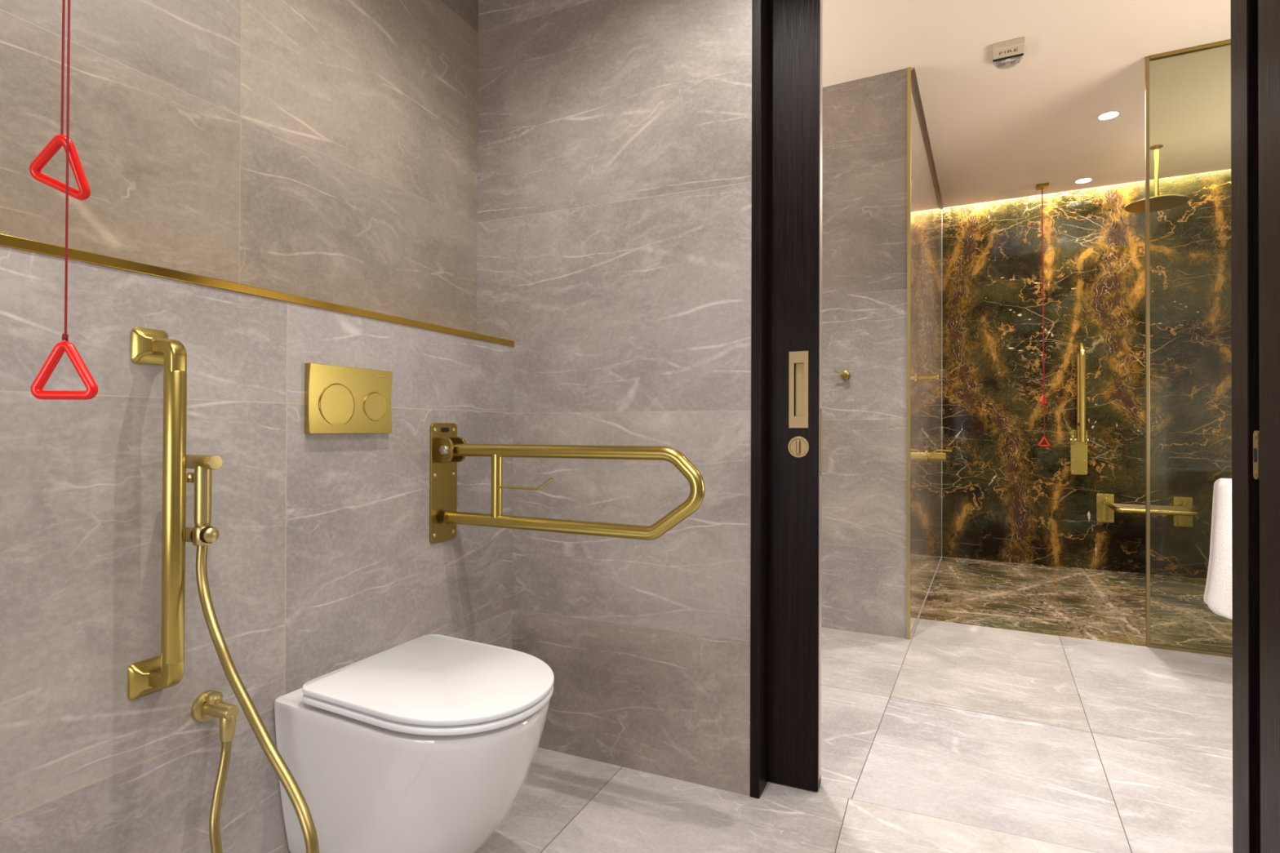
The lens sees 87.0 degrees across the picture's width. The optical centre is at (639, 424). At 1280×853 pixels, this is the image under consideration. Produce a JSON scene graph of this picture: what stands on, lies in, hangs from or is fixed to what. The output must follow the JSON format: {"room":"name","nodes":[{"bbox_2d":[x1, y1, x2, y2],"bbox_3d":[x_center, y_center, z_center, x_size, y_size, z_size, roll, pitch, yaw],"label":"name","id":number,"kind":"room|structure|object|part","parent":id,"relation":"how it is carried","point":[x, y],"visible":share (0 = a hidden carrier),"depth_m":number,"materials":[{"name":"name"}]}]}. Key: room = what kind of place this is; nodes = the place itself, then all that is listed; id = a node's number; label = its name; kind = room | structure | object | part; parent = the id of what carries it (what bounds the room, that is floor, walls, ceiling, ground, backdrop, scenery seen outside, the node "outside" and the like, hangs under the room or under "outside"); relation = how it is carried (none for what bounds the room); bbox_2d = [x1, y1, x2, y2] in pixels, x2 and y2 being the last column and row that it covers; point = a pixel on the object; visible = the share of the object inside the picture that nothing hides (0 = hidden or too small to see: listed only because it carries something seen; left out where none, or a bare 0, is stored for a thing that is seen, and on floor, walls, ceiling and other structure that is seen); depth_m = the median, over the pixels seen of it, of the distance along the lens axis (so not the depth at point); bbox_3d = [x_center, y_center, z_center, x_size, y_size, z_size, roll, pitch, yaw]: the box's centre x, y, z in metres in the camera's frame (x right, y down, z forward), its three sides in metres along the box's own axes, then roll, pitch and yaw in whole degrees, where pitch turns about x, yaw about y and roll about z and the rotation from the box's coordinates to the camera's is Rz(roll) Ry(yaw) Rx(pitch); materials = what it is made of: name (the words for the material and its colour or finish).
{"room":"accessible toilet room","nodes":[
{"label":"accessible toilet room","id":0,"kind":"room"},
{"bbox_2d":[0,0,478,333],"bbox_3d":[-1.185,-0.950,0.773,0.120,1.395,3.026,0,0,24],"label":"wall","id":1,"kind":"structure","parent":0,"point":[323,150],"depth_m":1.45,"materials":[{"name":"grey tile"}]},
{"bbox_2d":[0,245,513,852],"bbox_3d":[-1.126,0.350,0.735,0.260,1.205,3.026,0,0,24],"label":"wall","id":2,"kind":"structure","parent":0,"point":[323,560],"depth_m":1.19,"materials":[{"name":"grey stone"}]},
{"bbox_2d":[127,327,186,700],"bbox_3d":[-0.778,0.144,1.099,0.079,0.605,0.056,0,0,24],"label":"grab bar","id":3,"kind":"object","parent":2,"relation":"attached to","point":[148,346],"visible":1,"depth_m":1.08,"materials":[{"name":"gold metal"}]},
{"bbox_2d":[185,525,219,546],"bbox_3d":[-0.749,0.186,1.131,0.105,0.038,0.038,0,0,24],"label":"holder","id":4,"kind":"object","parent":2,"relation":"attached to","point":[198,536],"visible":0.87,"depth_m":1.11,"materials":[{"name":"gold metal"}]},
{"bbox_2d":[186,454,319,852],"bbox_3d":[-0.600,0.449,1.016,0.413,0.797,0.079,0,-1,44],"label":"bidet sprayer","id":5,"kind":"object","parent":4,"relation":"hanging from","point":[203,465],"visible":0.97,"depth_m":1.09,"materials":[{"name":"gold metal"}]},
{"bbox_2d":[191,689,239,742],"bbox_3d":[-0.741,0.513,1.188,0.074,0.076,0.054,0,0,24],"label":"angle valve","id":6,"kind":"object","parent":2,"relation":"attached to","point":[208,705],"visible":1,"depth_m":1.18,"materials":[{"name":"gold metal"}]},
{"bbox_3d":[-0.753,0.483,1.194,0.027,0.017,0.026,0,0,24],"label":"knob","id":7,"kind":"part","parent":6,"relation":"part of","materials":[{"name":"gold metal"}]},
{"bbox_2d":[0,233,514,346],"bbox_3d":[-1.068,-0.260,0.714,0.143,0.016,3.026,0,0,24],"label":"trim","id":8,"kind":"structure","parent":2,"relation":"on","point":[8,241],"depth_m":1.21,"materials":[{"name":"gold metal"}]},
{"bbox_2d":[304,363,392,433],"bbox_3d":[-0.637,-0.053,1.489,0.016,0.145,0.227,0,0,24],"label":"flush plate","id":9,"kind":"object","parent":2,"relation":"attached to","point":[338,399],"visible":1,"depth_m":1.47,"materials":[{"name":"gold metal"}]},
{"bbox_2d":[274,634,554,852],"bbox_3d":[-0.413,0.696,1.377,0.518,0.389,0.403,0,0,24],"label":"toilet","id":10,"kind":"object","parent":2,"relation":"attached to","point":[425,744],"visible":0.98,"depth_m":1.23,"materials":[{"name":"white ceramic"}]},
{"bbox_3d":[-0.382,0.508,1.360,0.448,0.013,0.393,0,0,24],"label":"lid","id":11,"kind":"part","parent":10,"relation":"part of","materials":[{"name":"white plastic"}]},
{"bbox_2d":[429,422,704,543],"bbox_3d":[-0.189,0.152,1.626,0.723,0.310,0.100,0,0,24],"label":"rail","id":12,"kind":"object","parent":2,"relation":"attached to","point":[447,449],"visible":1,"depth_m":1.66,"materials":[{"name":"gold metal"}]},
{"bbox_3d":[-0.516,0.151,1.772,0.006,0.310,0.100,0,0,24],"label":"wall plate","id":13,"kind":"part","parent":12,"relation":"part of","materials":[{"name":"gold metal"}]},
{"bbox_2d":[476,0,751,795],"bbox_3d":[-0.151,-0.333,2.003,1.003,2.600,0.075,0,0,24],"label":"wall","id":14,"kind":"structure","parent":0,"point":[614,243],"depth_m":1.91,"materials":[{"name":"grey tile"}]},
{"bbox_2d":[750,0,768,798],"bbox_3d":[0.347,-0.182,1.858,0.025,2.300,0.228,0,0,24],"label":"trim","id":15,"kind":"structure","parent":14,"relation":"attached to","point":[760,8],"depth_m":1.76,"materials":[{"name":"brown wood"}]},
{"bbox_2d":[767,0,822,791],"bbox_3d":[0.069,-0.195,1.980,0.906,2.316,0.060,0,0,24],"label":"door","id":16,"kind":"structure","parent":14,"relation":"in","point":[795,26],"depth_m":1.80,"materials":[{"name":"brown wood"}]},
{"bbox_3d":[0.425,-0.093,1.803,0.051,0.204,0.015,0,0,24],"label":"flush pull","id":17,"kind":"part","parent":16,"relation":"part of","materials":[{"name":"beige metal"}]},
{"bbox_2d":[475,556,1233,852],"bbox_3d":[0.649,1.000,1.998,4.152,0.060,6.996,0,0,24],"label":"floor","id":18,"kind":"structure","parent":0,"point":[1087,744],"depth_m":2.01,"materials":[{"name":"grey tile"}]},
{"bbox_2d":[1145,39,1232,657],"bbox_3d":[2.648,-0.325,2.791,0.902,2.618,0.024,0,0,27],"label":"screen","id":19,"kind":"object","parent":18,"relation":"on","point":[1227,42],"visible":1,"depth_m":2.99,"materials":[{"name":"gold glass"}]},
{"bbox_2d":[821,68,942,639],"bbox_3d":[1.019,-0.320,4.485,1.675,2.620,2.278,0,0,27],"label":"wall","id":20,"kind":"structure","parent":0,"point":[864,513],"depth_m":3.20,"materials":[{"name":"grey stone"}]},
{"bbox_2d":[834,369,850,380],"bbox_3d":[0.961,-0.236,3.202,0.072,0.048,0.053,0,0,24],"label":"robe hook","id":21,"kind":"object","parent":20,"relation":"attached to","point":[846,375],"visible":1,"depth_m":3.19,"materials":[{"name":"gold metal"}]},
{"bbox_2d":[906,66,911,639],"bbox_3d":[1.232,-0.330,3.091,0.015,2.620,0.013,0,0,24],"label":"trim","id":22,"kind":"structure","parent":20,"relation":"attached to","point":[908,68],"depth_m":3.09,"materials":[{"name":"gold metal"}]},
{"bbox_2d":[910,556,942,639],"bbox_3d":[1.758,0.989,4.089,0.004,0.003,2.267,0,0,27],"label":"trim","id":23,"kind":"structure","parent":20,"relation":"attached to","point":[941,557],"depth_m":3.72,"materials":[{"name":"gold plastic"}]},
{"bbox_2d":[911,66,943,209],"bbox_3d":[1.759,-1.624,4.074,0.017,0.012,2.196,0,0,27],"label":"trim","id":24,"kind":"structure","parent":20,"relation":"attached to","point":[913,77],"depth_m":3.73,"materials":[{"name":"gold metal"}]},
{"bbox_2d":[915,373,939,382],"bbox_3d":[1.418,-0.230,3.325,0.108,0.044,0.044,0,0,24],"label":"bar","id":25,"kind":"object","parent":20,"relation":"attached to","point":[937,376],"visible":1,"depth_m":3.32,"materials":[{"name":"gold metal"}]},
{"bbox_2d":[926,448,951,462],"bbox_3d":[1.712,0.181,3.859,0.148,0.078,0.076,0,-1,37],"label":"shower mixer","id":26,"kind":"object","parent":20,"relation":"attached to","point":[933,455],"visible":1,"depth_m":3.85,"materials":[{"name":"gold metal"}]},
{"bbox_3d":[1.710,0.154,3.826,0.112,0.025,0.010,0,-1,43],"label":"lever","id":27,"kind":"part","parent":26,"relation":"part of","materials":[{"name":"gold metal"}]},
{"bbox_2d":[822,0,1231,207],"bbox_3d":[1.501,-1.681,3.412,3.720,0.090,3.611,0,0,27],"label":"ceiling","id":28,"kind":"structure","parent":0,"point":[995,134],"depth_m":3.22,"materials":[{"name":"beige paint"}]},
{"bbox_2d":[992,36,1025,69],"bbox_3d":[1.612,-1.615,2.961,0.126,0.049,0.191,0,0,24],"label":"beacon","id":29,"kind":"object","parent":28,"relation":"attached to","point":[1008,54],"visible":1,"depth_m":2.93,"materials":[{"name":"beige plastic"}]},
{"bbox_2d":[1035,182,1048,190],"bbox_3d":[2.727,-1.611,4.572,0.072,0.022,0.072,0,0,27],"label":"switch","id":30,"kind":"object","parent":28,"relation":"attached to","point":[1040,186],"depth_m":4.55,"materials":[{"name":"gold metal"}]},
{"bbox_2d":[1035,182,1049,446],"bbox_3d":[2.725,-0.737,4.564,0.080,1.772,0.076,0,0,24],"label":"pull cord","id":31,"kind":"object","parent":28,"relation":"hanging from","point":[1040,186],"visible":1,"depth_m":4.56,"materials":[{"name":"red plastic"}]},
{"bbox_3d":[2.727,-0.902,4.570,0.012,1.400,0.006,0,0,24],"label":"cord","id":32,"kind":"part","parent":31,"relation":"part of","materials":[{"name":"red plastic"}]},
{"bbox_3d":[2.728,-0.757,4.563,0.015,1.690,0.005,0,0,24],"label":"cord","id":33,"kind":"part","parent":31,"relation":"part of","materials":[{"name":"red plastic"}]},
{"bbox_2d":[1074,177,1093,183],"bbox_3d":[2.948,-1.620,4.485,0.104,0.004,0.104,0,0,24],"label":"recessed light","id":34,"kind":"object","parent":28,"relation":"in","point":[1082,180],"visible":1,"depth_m":4.49,"materials":[{"name":"white"}]},
{"bbox_2d":[1096,110,1120,119],"bbox_3d":[2.470,-1.629,3.558,0.104,0.004,0.104,0,0,24],"label":"recessed light","id":35,"kind":"object","parent":28,"relation":"in","point":[1109,114],"visible":1,"depth_m":3.56,"materials":[{"name":"white"}]},
{"bbox_2d":[1124,144,1190,213],"bbox_3d":[3.020,-1.456,3.945,0.304,0.341,0.304,0,0,24],"label":"shower head","id":36,"kind":"object","parent":28,"relation":"attached to","point":[1157,202],"visible":1,"depth_m":3.94},
{"bbox_3d":[3.020,-1.462,3.945,0.023,0.311,0.023,0,0,24],"label":"arm","id":37,"kind":"part","parent":36,"relation":"part of","materials":[{"name":"gold metal"}]},
{"bbox_3d":[3.019,-1.297,3.944,0.304,0.024,0.304,0,0,24],"label":"head plate","id":38,"kind":"part","parent":36,"relation":"part of","materials":[{"name":"gold metal"}]},
{"bbox_2d":[942,168,1231,578],"bbox_3d":[3.117,-0.375,4.708,1.846,2.750,0.050,0,0,27],"label":"wall","id":39,"kind":"structure","parent":0,"point":[1007,497],"depth_m":4.70,"materials":[{"name":"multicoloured stone"}]},
{"bbox_2d":[1070,342,1088,475],"bbox_3d":[3.013,-0.106,4.600,0.105,0.910,0.239,0,0,24],"label":"rail","id":40,"kind":"object","parent":39,"relation":"attached to","point":[1078,437],"visible":1,"depth_m":4.66,"materials":[{"name":"gold metal"}]},
{"bbox_3d":[3.059,0.195,4.701,0.100,0.310,0.006,0,0,27],"label":"wall plate","id":41,"kind":"part","parent":40,"relation":"part of","materials":[{"name":"gold metal"}]},
{"bbox_2d":[1096,493,1198,527],"bbox_3d":[3.305,0.573,4.365,0.523,0.195,0.400,0,0,24],"label":"grab bar","id":42,"kind":"object","parent":39,"relation":"attached to","point":[1182,510],"visible":0.99,"depth_m":4.42,"materials":[{"name":"gold metal"}]},
{"bbox_3d":[3.192,0.575,4.628,0.100,0.195,0.006,0,0,27],"label":"wall plate","id":43,"kind":"part","parent":42,"relation":"part of","materials":[{"name":"gold metal"}]},
{"bbox_3d":[3.296,0.542,4.349,0.452,0.041,0.363,0,0,24],"label":"seat frame","id":44,"kind":"part","parent":42,"relation":"part of","materials":[{"name":"gold metal"}]},
{"bbox_3d":[3.568,0.575,4.433,0.100,0.195,0.006,0,0,27],"label":"wall plate","id":45,"kind":"part","parent":42,"relation":"part of","materials":[{"name":"gold metal"}]},
{"bbox_3d":[0.154,-1.696,0.167,3.058,0.100,3.201,0,0,24],"label":"ceiling","id":46,"kind":"structure","parent":0,"visible":0},
{"bbox_2d":[29,0,97,399],"bbox_3d":[-0.706,-0.837,0.829,0.105,1.615,0.080,0,0,24],"label":"pull cord","id":47,"kind":"object","parent":46,"relation":"hanging from","point":[36,166],"visible":1,"depth_m":0.82,"materials":[{"name":"red plastic"}]},
{"bbox_3d":[-0.699,-0.988,0.828,0.009,1.274,0.006,0,0,24],"label":"cord","id":48,"kind":"part","parent":47,"relation":"part of","materials":[{"name":"red fabric"}]},
{"bbox_3d":[-0.694,-0.865,0.824,0.004,1.520,0.002,0,0,24],"label":"cord","id":49,"kind":"part","parent":47,"relation":"part of","materials":[{"name":"red fabric"}]},
{"bbox_3d":[3.097,-0.401,2.557,0.330,2.770,3.985,0,0,24],"label":"wall","id":50,"kind":"structure","parent":0,"visible":0},
{"bbox_3d":[2.531,0.242,2.382,0.746,0.052,0.079,0,0,24],"label":"towel rail","id":51,"kind":"object","parent":50,"relation":"attached to","visible":0},
{"bbox_2d":[1203,478,1231,619],"bbox_3d":[2.353,0.474,2.483,0.431,0.540,0.077,0,0,28],"label":"towel","id":52,"kind":"object","parent":51,"relation":"hanging from","point":[1218,590],"visible":0.31,"depth_m":2.53,"materials":[{"name":"fabric"}]},
{"bbox_3d":[1.780,-0.197,1.216,0.945,2.330,0.220,0,0,24],"label":"wall","id":53,"kind":"structure","parent":0,"visible":0},
{"bbox_2d":[1231,0,1279,852],"bbox_3d":[1.320,-0.182,1.411,0.054,2.300,0.252,0,0,24],"label":"trim","id":54,"kind":"structure","parent":53,"relation":"attached to","point":[1255,24],"depth_m":1.45,"materials":[{"name":"brown wood"}]},
{"bbox_2d":[1253,431,1259,479],"bbox_3d":[1.306,0.065,1.424,0.014,0.103,0.024,0,0,24],"label":"strike plate","id":55,"kind":"object","parent":54,"relation":"attached to","point":[1256,433],"visible":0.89,"depth_m":1.42,"materials":[{"name":"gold metal"}]}
]}

